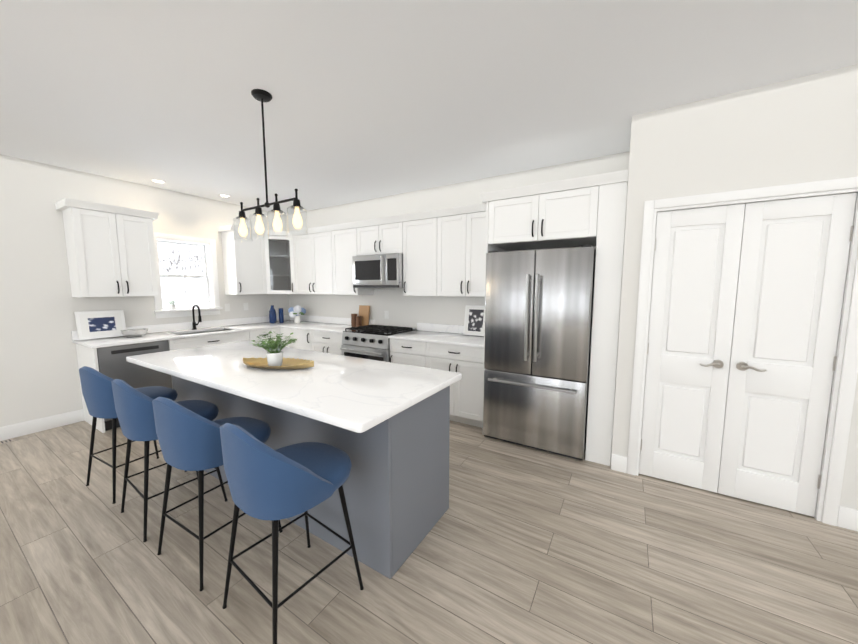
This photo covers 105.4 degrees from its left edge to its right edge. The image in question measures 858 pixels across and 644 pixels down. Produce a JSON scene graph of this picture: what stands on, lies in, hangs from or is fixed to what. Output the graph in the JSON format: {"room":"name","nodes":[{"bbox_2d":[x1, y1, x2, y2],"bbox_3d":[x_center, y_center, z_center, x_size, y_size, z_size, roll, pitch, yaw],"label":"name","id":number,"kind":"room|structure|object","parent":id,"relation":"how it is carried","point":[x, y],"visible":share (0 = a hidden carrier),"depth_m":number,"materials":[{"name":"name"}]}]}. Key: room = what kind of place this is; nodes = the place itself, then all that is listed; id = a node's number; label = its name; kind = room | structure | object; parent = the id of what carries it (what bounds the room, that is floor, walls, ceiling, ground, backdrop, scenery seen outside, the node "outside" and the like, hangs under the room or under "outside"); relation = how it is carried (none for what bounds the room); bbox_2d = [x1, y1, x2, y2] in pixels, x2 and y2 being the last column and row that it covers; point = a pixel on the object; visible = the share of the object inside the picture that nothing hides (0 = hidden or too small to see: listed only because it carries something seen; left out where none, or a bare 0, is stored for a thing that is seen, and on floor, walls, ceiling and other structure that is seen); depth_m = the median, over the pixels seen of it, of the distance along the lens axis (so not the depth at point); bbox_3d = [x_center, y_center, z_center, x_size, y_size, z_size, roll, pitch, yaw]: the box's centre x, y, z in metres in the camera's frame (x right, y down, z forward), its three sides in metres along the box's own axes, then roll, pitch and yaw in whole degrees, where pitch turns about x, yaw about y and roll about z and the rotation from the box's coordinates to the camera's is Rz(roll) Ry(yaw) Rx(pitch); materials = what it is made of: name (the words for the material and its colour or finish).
{"room":"kitchen","nodes":[
{"label":"kitchen","id":0,"kind":"room"},
{"bbox_2d":[0,154,289,426],"bbox_3d":[-4.669,-0.136,2.378,0.150,2.740,8.450,4,7,31],"label":"wall","id":1,"kind":"structure","parent":0,"point":[40,305],"depth_m":3.42,"materials":[{"name":"white paint"}]},
{"bbox_2d":[0,409,83,440],"bbox_3d":[-5.285,1.281,1.347,0.018,0.135,5.448,4,7,31],"label":"baseboard","id":2,"kind":"structure","parent":1,"relation":"attached to","point":[37,425],"depth_m":3.39,"materials":[{"name":"white wood"}]},
{"bbox_2d":[59,198,158,296],"bbox_3d":[-3.554,-0.777,3.684,0.330,0.975,0.660,4,7,31],"label":"upper cabinet","id":3,"kind":"object","parent":1,"relation":"attached to","point":[110,250],"depth_m":3.53,"materials":[{"name":"white wood"}]},
{"bbox_2d":[71,316,290,339],"bbox_3d":[-3.177,0.030,4.692,0.019,0.102,2.694,4,7,31],"label":"backsplash","id":4,"kind":"structure","parent":1,"relation":"attached to","point":[183,327],"depth_m":4.56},
{"bbox_2d":[154,232,222,317],"bbox_3d":[-3.333,-0.623,4.476,0.207,1.085,0.810,4,7,31],"label":"window","id":5,"kind":"structure","parent":1,"relation":"in","point":[210,273],"depth_m":4.54,"materials":[{"name":"white"}]},
{"bbox_2d":[169,300,177,309],"bbox_3d":[-3.380,-0.230,4.312,0.117,0.129,0.104,4,7,31],"label":"plant","id":6,"kind":"object","parent":5,"relation":"on","point":[173,307],"visible":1,"depth_m":4.30,"materials":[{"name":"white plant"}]},
{"bbox_2d":[225,304,229,310],"bbox_3d":[-3.033,-0.218,4.917,0.007,0.115,0.075,4,7,31],"label":"electrical outlet","id":7,"kind":"object","parent":1,"relation":"attached to","point":[227,307],"visible":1,"depth_m":4.92,"materials":[{"name":"white plastic"}]},
{"bbox_2d":[243,303,247,309],"bbox_3d":[-2.888,-0.243,5.155,0.007,0.115,0.075,4,7,31],"label":"electrical outlet","id":8,"kind":"object","parent":1,"relation":"attached to","point":[245,305],"visible":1,"depth_m":5.15,"materials":[{"name":"white plastic"}]},
{"bbox_2d":[219,225,274,293],"bbox_3d":[-2.756,-0.909,4.953,0.365,0.975,0.510,4,7,31],"label":"upper cabinet","id":9,"kind":"object","parent":1,"relation":"attached to","point":[244,262],"depth_m":4.81,"materials":[{"name":"white wood"}]},
{"bbox_2d":[0,420,857,643],"bbox_3d":[-0.262,1.534,-0.147,10.470,0.060,8.450,4,7,31],"label":"floor","id":10,"kind":"structure","parent":0,"point":[519,544],"depth_m":1.75,"materials":[{"name":"brown wood"}]},
{"bbox_2d":[0,439,13,444],"bbox_3d":[-4.160,1.168,3.055,0.100,0.005,0.340,4,7,31],"label":"floor vent","id":11,"kind":"object","parent":10,"relation":"in","point":[6,441],"visible":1,"depth_m":3.16,"materials":[{"name":"beige metal"}]},
{"bbox_2d":[79,366,186,503],"bbox_3d":[-2.266,0.754,2.525,0.503,0.940,0.518,3,7,27],"label":"stool","id":12,"kind":"object","parent":10,"relation":"on","point":[97,390],"visible":0.71,"depth_m":2.27,"materials":[{"name":"blue fabric"}]},
{"bbox_2d":[97,340,171,430],"bbox_3d":[-3.434,0.657,3.736,0.616,0.881,0.600,4,7,31],"label":"dishwasher","id":13,"kind":"object","parent":10,"relation":"on","point":[113,363],"visible":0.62,"depth_m":3.51,"materials":[{"name":"grey metal"}]},
{"bbox_2d":[111,379,227,541],"bbox_3d":[-1.718,0.788,2.193,0.503,0.940,0.518,4,7,34],"label":"stool","id":14,"kind":"object","parent":10,"relation":"on","point":[134,411],"visible":0.67,"depth_m":1.93,"materials":[{"name":"blue fabric"}]},
{"bbox_2d":[168,328,242,350],"bbox_3d":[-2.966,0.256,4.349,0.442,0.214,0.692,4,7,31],"label":"base cabinet","id":15,"kind":"object","parent":10,"relation":"on","point":[218,335],"depth_m":4.18,"materials":[{"name":"white wood"}]},
{"bbox_2d":[72,332,182,347],"bbox_3d":[-3.403,0.196,3.730,0.646,0.030,0.795,4,7,31],"label":"countertop","id":16,"kind":"structure","parent":15,"relation":"on","point":[149,336],"depth_m":3.61,"materials":[{"name":"white stone"}]},
{"bbox_2d":[74,310,125,339],"bbox_3d":[-3.713,0.027,3.711,0.067,0.308,0.400,4,7,31],"label":"framed artwork","id":17,"kind":"object","parent":16,"relation":"on","point":[99,324],"visible":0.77,"depth_m":3.69,"materials":[{"name":"white"}]},
{"bbox_2d":[120,328,147,336],"bbox_3d":[-3.420,0.130,3.801,0.244,0.085,0.244,4,7,31],"label":"bowl","id":18,"kind":"object","parent":16,"relation":"on","point":[138,332],"visible":1,"depth_m":3.75,"materials":[{"name":"white"}]},
{"bbox_2d":[176,329,225,334],"bbox_3d":[-2.988,0.254,4.362,0.392,0.214,0.692,4,7,31],"label":"sink","id":19,"kind":"object","parent":16,"relation":"in","point":[198,331],"depth_m":4.44,"materials":[{"name":"silver metal"}]},
{"bbox_2d":[192,304,201,329],"bbox_3d":[-3.141,-0.068,4.442,0.222,0.346,0.094,4,7,31],"label":"faucet","id":20,"kind":"object","parent":15,"relation":"on","point":[194,324],"depth_m":4.45,"materials":[{"name":"black metal"}]},
{"bbox_2d":[223,324,278,331],"bbox_3d":[-2.688,0.075,4.898,0.646,0.030,0.554,4,7,31],"label":"countertop","id":21,"kind":"structure","parent":15,"relation":"on","point":[242,327],"depth_m":4.83,"materials":[{"name":"white stone"}]},
{"bbox_2d":[152,397,282,591],"bbox_3d":[-1.198,0.821,1.878,0.503,0.940,0.518,3,7,29],"label":"stool","id":22,"kind":"object","parent":10,"relation":"on","point":[189,440],"visible":0.79,"depth_m":1.62,"materials":[{"name":"blue fabric"}]},
{"bbox_2d":[243,328,274,342],"bbox_3d":[-2.683,0.527,4.977,0.619,0.884,0.535,4,7,31],"label":"base cabinet","id":23,"kind":"object","parent":10,"relation":"on","point":[247,336],"depth_m":4.72,"materials":[{"name":"white wood"}]},
{"bbox_2d":[220,423,363,643],"bbox_3d":[-0.633,0.857,1.535,0.503,0.940,0.518,4,7,36],"label":"stool","id":24,"kind":"object","parent":10,"relation":"on","point":[265,482],"visible":1,"depth_m":1.29,"materials":[{"name":"blue fabric"}]},
{"bbox_2d":[291,328,314,350],"bbox_3d":[-1.687,0.520,5.050,0.509,0.884,0.620,4,7,31],"label":"base cabinet","id":25,"kind":"object","parent":10,"relation":"on","point":[306,340],"depth_m":4.74,"materials":[{"name":"white wood"}]},
{"bbox_2d":[172,377,449,578],"bbox_3d":[-1.037,0.773,2.515,2.370,0.905,0.660,4,7,31],"label":"kitchen island","id":26,"kind":"object","parent":10,"relation":"on","point":[384,426],"depth_m":1.81,"materials":[{"name":"grey wood"}]},
{"bbox_2d":[126,341,461,436],"bbox_3d":[-1.090,0.317,2.332,2.490,0.036,0.935,4,7,31],"label":"island countertop","id":27,"kind":"structure","parent":26,"relation":"on","point":[352,394],"depth_m":1.93,"materials":[{"name":"white stone"}]},
{"bbox_2d":[242,357,313,369],"bbox_3d":[-1.038,0.281,2.240,0.513,0.054,0.300,4,7,31],"label":"tray","id":28,"kind":"object","parent":27,"relation":"on","point":[289,363],"visible":0.88,"depth_m":2.29,"materials":[{"name":"brown wood"}]},
{"bbox_2d":[250,331,297,365],"bbox_3d":[-1.059,0.176,2.245,0.317,0.247,0.322,4,7,31],"label":"potted plant","id":29,"kind":"object","parent":28,"relation":"on","point":[275,357],"visible":1,"depth_m":2.21,"materials":[{"name":"green plant"}]},
{"bbox_2d":[315,332,342,354],"bbox_3d":[-1.269,0.546,4.797,0.706,0.884,0.620,4,7,31],"label":"base cabinet","id":30,"kind":"object","parent":10,"relation":"on","point":[326,342],"depth_m":4.46,"materials":[{"name":"white wood"}]},
{"bbox_2d":[267,320,350,331],"bbox_3d":[-1.813,0.058,5.065,1.965,0.030,0.646,4,7,31],"label":"countertop","id":31,"kind":"structure","parent":30,"relation":"on","point":[307,325],"depth_m":4.88,"materials":[{"name":"white stone"}]},
{"bbox_2d":[269,305,283,322],"bbox_3d":[-2.478,-0.127,5.294,0.166,0.288,0.191,4,7,31],"label":"vase","id":32,"kind":"object","parent":31,"relation":"on","point":[272,315],"visible":1,"depth_m":5.26,"materials":[{"name":"blue ceramic"}]},
{"bbox_2d":[288,305,305,322],"bbox_3d":[-2.133,-0.129,5.309,0.257,0.289,0.269,4,7,31],"label":"flower bouquet","id":33,"kind":"object","parent":31,"relation":"on","point":[296,312],"visible":1,"depth_m":5.26,"materials":[{"name":"blue plant"}]},
{"bbox_2d":[351,313,361,326],"bbox_3d":[-1.061,-0.025,4.782,0.190,0.190,0.103,4,7,31],"label":"canisters","id":34,"kind":"object","parent":31,"relation":"on","point":[356,320],"visible":0.88,"depth_m":4.76,"materials":[{"name":"brown wood"}]},
{"bbox_2d":[358,305,369,325],"bbox_3d":[-0.965,-0.090,4.835,0.200,0.308,0.060,4,7,31],"label":"cutting board","id":35,"kind":"object","parent":31,"relation":"on","point":[364,311],"visible":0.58,"depth_m":4.81,"materials":[{"name":"brown wood"}]},
{"bbox_2d":[340,325,415,361],"bbox_3d":[-0.671,0.554,4.363,0.757,0.958,0.717,4,7,31],"label":"range","id":36,"kind":"object","parent":10,"relation":"on","point":[371,342],"visible":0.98,"depth_m":4.10,"materials":[{"name":"silver metal"}]},
{"bbox_2d":[390,340,430,367],"bbox_3d":[-0.068,0.621,4.069,0.578,0.884,0.620,4,7,31],"label":"base cabinet","id":37,"kind":"object","parent":10,"relation":"on","point":[406,352],"depth_m":3.77,"materials":[{"name":"white wood"}]},
{"bbox_2d":[431,344,483,427],"bbox_3d":[0.405,0.651,3.782,0.767,0.884,0.620,4,7,31],"label":"base cabinet","id":38,"kind":"object","parent":10,"relation":"on","point":[447,347],"depth_m":3.45,"materials":[{"name":"white wood"}]},
{"bbox_2d":[388,328,483,347],"bbox_3d":[0.203,0.184,3.844,1.226,0.030,0.646,4,7,31],"label":"countertop","id":39,"kind":"structure","parent":38,"relation":"on","point":[464,341],"depth_m":3.72,"materials":[{"name":"white stone"}]},
{"bbox_2d":[463,305,484,335],"bbox_3d":[0.563,-0.018,3.905,0.300,0.358,0.075,4,7,31],"label":"framed artwork","id":40,"kind":"object","parent":39,"relation":"on","point":[474,320],"visible":0.71,"depth_m":3.90,"materials":[{"name":"white paper"}]},
{"bbox_2d":[483,245,595,460],"bbox_3d":[1.089,0.241,3.195,0.909,1.822,0.798,4,7,31],"label":"refrigerator","id":41,"kind":"object","parent":10,"relation":"on","point":[538,323],"visible":1,"depth_m":2.87,"materials":[{"name":"grey metal"}]},
{"bbox_2d":[585,170,627,465],"bbox_3d":[1.609,-0.004,2.943,0.193,2.360,0.680,4,7,31],"label":"panel","id":42,"kind":"object","parent":10,"relation":"on","point":[609,245],"depth_m":2.65,"materials":[{"name":"white"}]},
{"bbox_2d":[0,0,857,214],"bbox_3d":[-0.262,-1.261,-0.437,10.470,0.080,8.450,4,7,31],"label":"ceiling","id":43,"kind":"structure","parent":0,"point":[372,99],"depth_m":1.98,"materials":[{"name":"white paint"}]},
{"bbox_2d":[150,179,165,183],"bbox_3d":[-3.205,-1.664,3.872,0.150,0.006,0.150,4,7,31],"label":"recessed light","id":44,"kind":"object","parent":43,"relation":"in","point":[158,181],"visible":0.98,"depth_m":3.87,"materials":[{"name":"white"}]},
{"bbox_2d":[218,194,230,197],"bbox_3d":[-2.800,-1.727,4.476,0.150,0.006,0.150,4,7,31],"label":"recessed light","id":45,"kind":"object","parent":43,"relation":"in","point":[224,195],"visible":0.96,"depth_m":4.46,"materials":[{"name":"white"}]},
{"bbox_2d":[233,89,307,240],"bbox_3d":[-1.094,-1.033,2.185,0.731,0.915,0.124,4,7,31],"label":"pendant light","id":46,"kind":"object","parent":43,"relation":"hanging from","point":[261,95],"visible":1,"depth_m":2.16,"materials":[{"name":"black metal"}]},
{"bbox_2d":[286,151,655,431],"bbox_3d":[1.961,-0.221,3.195,10.320,2.740,0.150,4,7,31],"label":"wall","id":47,"kind":"structure","parent":0,"point":[409,311],"depth_m":4.35,"materials":[{"name":"white paint"}]},
{"bbox_2d":[267,234,290,289],"bbox_3d":[-2.329,-0.918,5.109,0.305,0.844,0.304,4,7,31],"label":"upper cabinet","id":48,"kind":"object","parent":47,"relation":"attached to","point":[278,248],"depth_m":5.47,"materials":[{"name":"white glass"}]},
{"bbox_2d":[287,224,334,293],"bbox_3d":[-1.680,-0.919,5.046,0.970,0.975,0.366,4,7,31],"label":"upper cabinet","id":49,"kind":"object","parent":47,"relation":"attached to","point":[312,253],"depth_m":4.91,"materials":[{"name":"white wood"}]},
{"bbox_2d":[335,222,373,294],"bbox_3d":[-1.126,-0.886,4.732,0.545,0.975,0.330,4,7,31],"label":"upper cabinet","id":50,"kind":"object","parent":47,"relation":"attached to","point":[344,232],"depth_m":4.58,"materials":[{"name":"white wood"}]},
{"bbox_2d":[355,215,402,255],"bbox_3d":[-0.567,-1.114,4.366,0.765,0.445,0.330,4,7,31],"label":"upper cabinet","id":51,"kind":"object","parent":47,"relation":"attached to","point":[377,236],"depth_m":4.21,"materials":[{"name":"white wood"}]},
{"bbox_2d":[352,253,402,287],"bbox_3d":[-0.607,-0.667,4.346,0.757,0.420,0.479,4,7,31],"label":"microwave","id":52,"kind":"object","parent":51,"relation":"attached to","point":[379,271],"visible":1,"depth_m":4.15,"materials":[{"name":"silver metal"}]},
{"bbox_2d":[291,316,474,335],"bbox_3d":[-0.792,0.018,4.804,3.937,0.102,0.020,4,7,31],"label":"backsplash","id":53,"kind":"structure","parent":47,"relation":"attached to","point":[318,319],"depth_m":4.39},
{"bbox_2d":[384,311,388,318],"bbox_3d":[-0.608,-0.104,4.687,0.075,0.115,0.007,4,7,31],"label":"electrical outlet","id":54,"kind":"object","parent":47,"relation":"attached to","point":[386,314],"visible":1,"depth_m":4.68,"materials":[{"name":"white plastic"}]},
{"bbox_2d":[403,210,442,295],"bbox_3d":[-0.006,-0.815,4.053,0.549,0.975,0.330,4,7,31],"label":"upper cabinet","id":55,"kind":"object","parent":47,"relation":"attached to","point":[423,231],"depth_m":3.90,"materials":[{"name":"white wood"}]},
{"bbox_2d":[443,202,506,296],"bbox_3d":[0.468,-0.786,3.766,0.798,0.975,0.330,4,7,31],"label":"upper cabinet","id":56,"kind":"object","parent":47,"relation":"attached to","point":[465,248],"depth_m":3.61,"materials":[{"name":"white wood"}]},
{"bbox_2d":[487,174,602,250],"bbox_3d":[1.130,-0.976,3.134,0.927,0.465,0.680,4,7,31],"label":"upper cabinet","id":57,"kind":"object","parent":47,"relation":"attached to","point":[563,213],"depth_m":2.83,"materials":[{"name":"white wood"}]},
{"bbox_2d":[612,64,857,519],"bbox_3d":[2.287,-0.147,2.490,1.415,2.740,0.719,4,7,31],"label":"wall","id":58,"kind":"structure","parent":0,"point":[804,129],"depth_m":2.13,"materials":[{"name":"white paint"}]},
{"bbox_2d":[627,177,857,525],"bbox_3d":[2.099,0.188,2.277,1.124,2.117,0.135,4,7,31],"label":"door frame","id":59,"kind":"structure","parent":58,"relation":"attached to","point":[845,394],"depth_m":2.04,"materials":[{"name":"white wood"}]},
{"bbox_2d":[639,193,856,516],"bbox_3d":[2.076,0.229,2.243,0.966,2.026,0.097,4,7,31],"label":"pantry doors","id":60,"kind":"structure","parent":58,"relation":"in","point":[745,310],"depth_m":2.21,"materials":[{"name":"white wood"}]},
{"bbox_2d":[849,508,857,516],"bbox_3d":[3.622,1.064,3.438,0.014,0.135,3.534,4,7,31],"label":"baseboard","id":61,"kind":"structure","parent":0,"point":[855,511],"depth_m":2.00,"materials":[{"name":"white"}]},
{"label":"outside","id":62,"kind":"structure","parent":0,"visible":0},
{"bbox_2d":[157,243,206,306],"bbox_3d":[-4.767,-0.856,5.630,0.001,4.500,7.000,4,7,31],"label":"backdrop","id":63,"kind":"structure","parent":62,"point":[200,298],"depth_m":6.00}
]}

